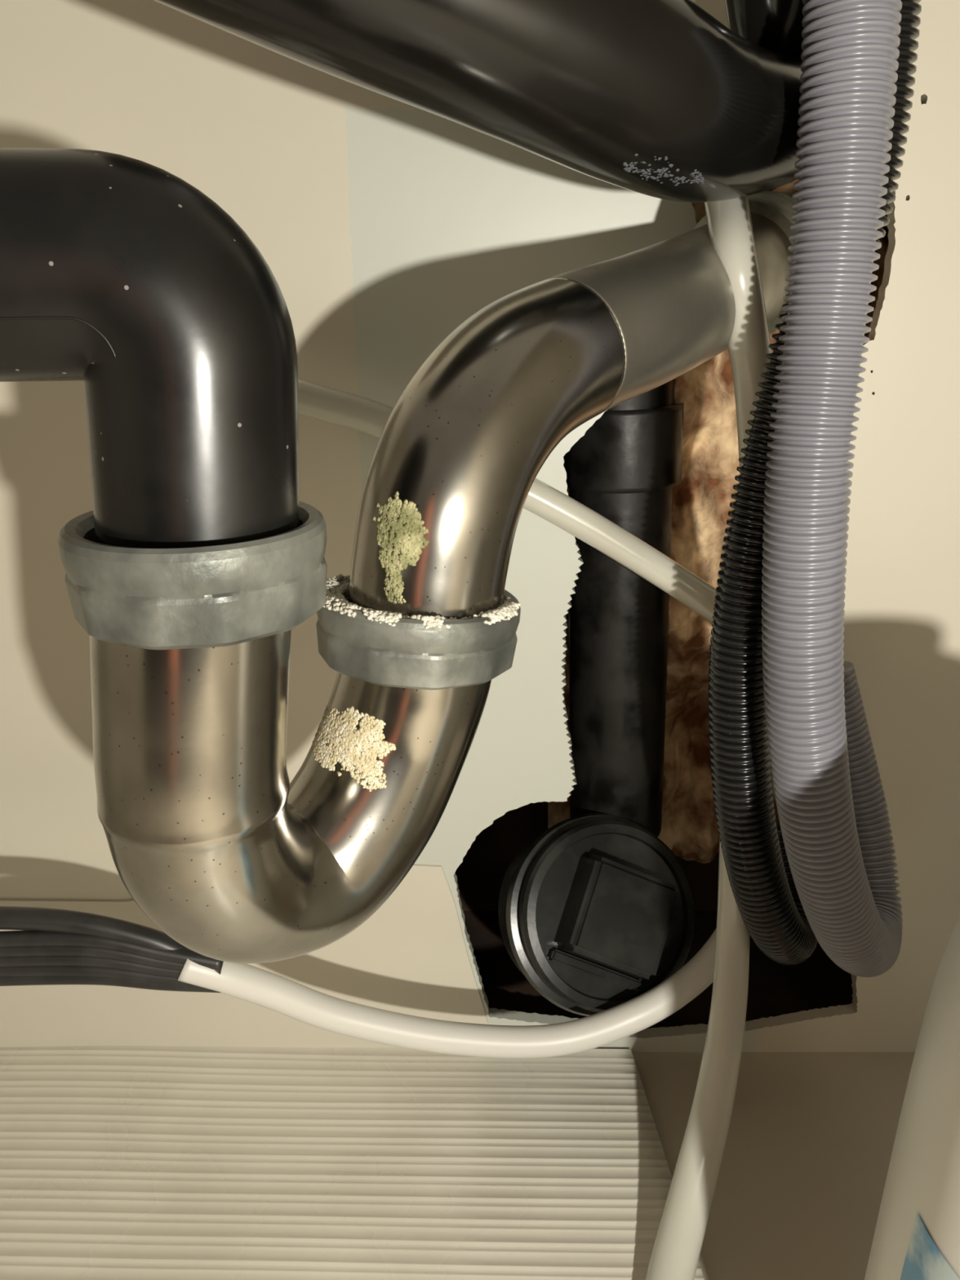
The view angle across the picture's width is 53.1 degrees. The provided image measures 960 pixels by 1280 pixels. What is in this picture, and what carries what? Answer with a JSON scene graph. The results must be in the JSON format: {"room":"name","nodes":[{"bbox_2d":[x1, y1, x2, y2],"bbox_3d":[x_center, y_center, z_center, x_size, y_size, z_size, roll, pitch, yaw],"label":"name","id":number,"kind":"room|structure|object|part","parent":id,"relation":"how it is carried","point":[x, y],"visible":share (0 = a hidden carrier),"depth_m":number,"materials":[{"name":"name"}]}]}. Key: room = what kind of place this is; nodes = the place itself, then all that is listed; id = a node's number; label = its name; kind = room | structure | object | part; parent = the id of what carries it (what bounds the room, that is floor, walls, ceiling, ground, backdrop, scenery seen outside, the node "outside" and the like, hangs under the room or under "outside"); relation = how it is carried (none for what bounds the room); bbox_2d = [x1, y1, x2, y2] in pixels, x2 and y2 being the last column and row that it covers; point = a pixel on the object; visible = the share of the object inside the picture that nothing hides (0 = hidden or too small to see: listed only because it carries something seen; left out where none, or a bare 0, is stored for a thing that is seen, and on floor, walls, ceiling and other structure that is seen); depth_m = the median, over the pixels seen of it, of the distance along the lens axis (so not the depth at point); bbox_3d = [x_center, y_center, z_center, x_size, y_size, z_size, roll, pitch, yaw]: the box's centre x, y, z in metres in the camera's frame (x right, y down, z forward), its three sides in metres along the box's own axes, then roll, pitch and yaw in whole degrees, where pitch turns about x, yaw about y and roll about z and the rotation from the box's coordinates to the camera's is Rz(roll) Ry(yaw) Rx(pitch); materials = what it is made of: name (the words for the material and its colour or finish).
{"room":"under-sink cabinet","nodes":[
{"label":"under-sink cabinet","id":0,"kind":"room"},
{"bbox_2d":[0,0,959,1052],"bbox_3d":[-0.115,-0.141,0.396,0.770,0.690,0.120,0,20,0],"label":"wall","id":1,"kind":"structure","parent":0,"point":[382,224],"depth_m":0.36,"materials":[{"name":"beige paint"}]},
{"bbox_2d":[0,863,488,1047],"bbox_3d":[-0.208,0.146,0.436,0.424,0.103,0.001,0,20,0],"label":"baseboard","id":2,"kind":"structure","parent":1,"relation":"attached to","point":[410,957],"depth_m":0.44,"materials":[{"name":"beige paint"}]},
{"bbox_2d":[57,182,798,963],"bbox_3d":[0.028,-0.038,0.277,0.055,0.192,0.296,17,26,39],"label":"chrome p-trap","id":3,"kind":"object","parent":1,"relation":"attached to","point":[207,831],"visible":0.96,"depth_m":0.21,"materials":[{"name":"metal"}]},
{"bbox_2d":[0,147,298,548],"bbox_3d":[-0.167,-0.042,0.164,0.268,0.077,0.039,-2,20,-6],"label":"pipe","id":4,"kind":"object","parent":3,"relation":"on","point":[119,276],"visible":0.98,"depth_m":0.16,"materials":[{"name":"plastic"}]},
{"bbox_2d":[154,0,804,202],"bbox_3d":[0.027,-0.154,0.238,0.234,0.082,0.062,-11,23,-27],"label":"pipe","id":5,"kind":"object","parent":3,"relation":"attached to","point":[659,99],"visible":0.85,"depth_m":0.22,"materials":[{"name":"black plastic"}]},
{"bbox_2d":[707,0,921,964],"bbox_3d":[0.110,-0.030,0.318,0.034,0.338,0.085,15,25,36],"label":"corrugated hose","id":6,"kind":"object","parent":5,"relation":"attached to","point":[763,887],"visible":0.62,"depth_m":0.31,"materials":[{"name":"black plastic"}]},
{"bbox_2d":[761,0,902,977],"bbox_3d":[0.123,-0.026,0.306,0.056,0.324,0.116,12,23,29],"label":"corrugated hose","id":7,"kind":"object","parent":5,"relation":"attached to","point":[833,812],"visible":1,"depth_m":0.26,"materials":[{"name":"plastic"}]},
{"bbox_2d":[177,928,716,1058],"bbox_3d":[0.006,0.137,0.378,0.236,0.067,0.027,-5,21,-13],"label":"tube","id":8,"kind":"object","parent":1,"relation":"attached to","point":[278,993],"visible":0.89,"depth_m":0.38,"materials":[{"name":"white plastic"}]},
{"bbox_2d":[0,906,223,992],"bbox_3d":[-0.163,0.112,0.347,0.140,0.036,0.011,0,20,-1],"label":"cable","id":9,"kind":"object","parent":8,"relation":"attached to","point":[54,946],"visible":0.95,"depth_m":0.34,"materials":[{"name":"black plastic"}]},
{"bbox_2d":[297,378,716,622],"bbox_3d":[0.002,-0.046,0.340,0.230,0.120,0.013,0,20,-1],"label":"tube","id":10,"kind":"object","parent":1,"relation":"attached to","point":[318,402],"visible":0.44,"depth_m":0.34,"materials":[{"name":"white plastic"}]},
{"bbox_2d":[563,378,684,837],"bbox_3d":[0.059,-0.031,0.411,0.054,0.258,0.049,0,20,0],"label":"pipe","id":11,"kind":"object","parent":1,"relation":"in","point":[625,468],"visible":0.69,"depth_m":0.40,"materials":[{"name":"black plastic"}]},
{"bbox_2d":[497,813,696,1016],"bbox_3d":[0.051,0.121,0.426,0.086,0.087,0.078,0,20,0],"label":"plug","id":12,"kind":"object","parent":11,"relation":"attached to","point":[596,911],"visible":0.97,"depth_m":0.40,"materials":[{"name":"black plastic"}]},
{"bbox_3d":[0.090,0.179,0.512,0.250,0.010,0.108,0,20,0],"label":"sill","id":13,"kind":"part","parent":1,"relation":"part of","materials":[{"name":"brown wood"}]},
{"bbox_2d":[547,179,888,863],"bbox_3d":[0.100,-0.058,0.431,0.132,0.390,0.076,0,20,0],"label":"insulation","id":14,"kind":"object","parent":1,"relation":"in","point":[700,504],"visible":0.1,"depth_m":0.42},
{"bbox_2d":[631,1052,915,1279],"bbox_3d":[-0.115,0.316,0.136,0.770,0.012,0.700,0,20,0],"label":"floor","id":15,"kind":"structure","parent":0,"point":[802,1179],"depth_m":0.40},
{"bbox_2d":[0,1045,704,1279],"bbox_3d":[-0.179,0.250,0.291,0.574,0.004,0.359,0,20,0],"label":"mat","id":16,"kind":"object","parent":15,"relation":"on","point":[117,1162],"visible":0.96,"depth_m":0.39,"materials":[{"name":"beige plastic"}]},
{"bbox_2d":[644,0,772,1279],"bbox_3d":[0.074,0.017,0.303,0.057,0.444,0.131,0,20,0],"label":"tube","id":17,"kind":"object","parent":16,"relation":"on","point":[677,1245],"visible":0.56,"depth_m":0.35,"materials":[{"name":"white plastic"}]},
{"bbox_2d":[864,916,959,1279],"bbox_3d":[0.147,0.150,0.216,0.109,0.244,0.109,0,20,0],"label":"detergent bottle","id":18,"kind":"object","parent":15,"relation":"on","point":[917,1236],"visible":1,"depth_m":0.20,"materials":[{"name":"white plastic"}]}
]}

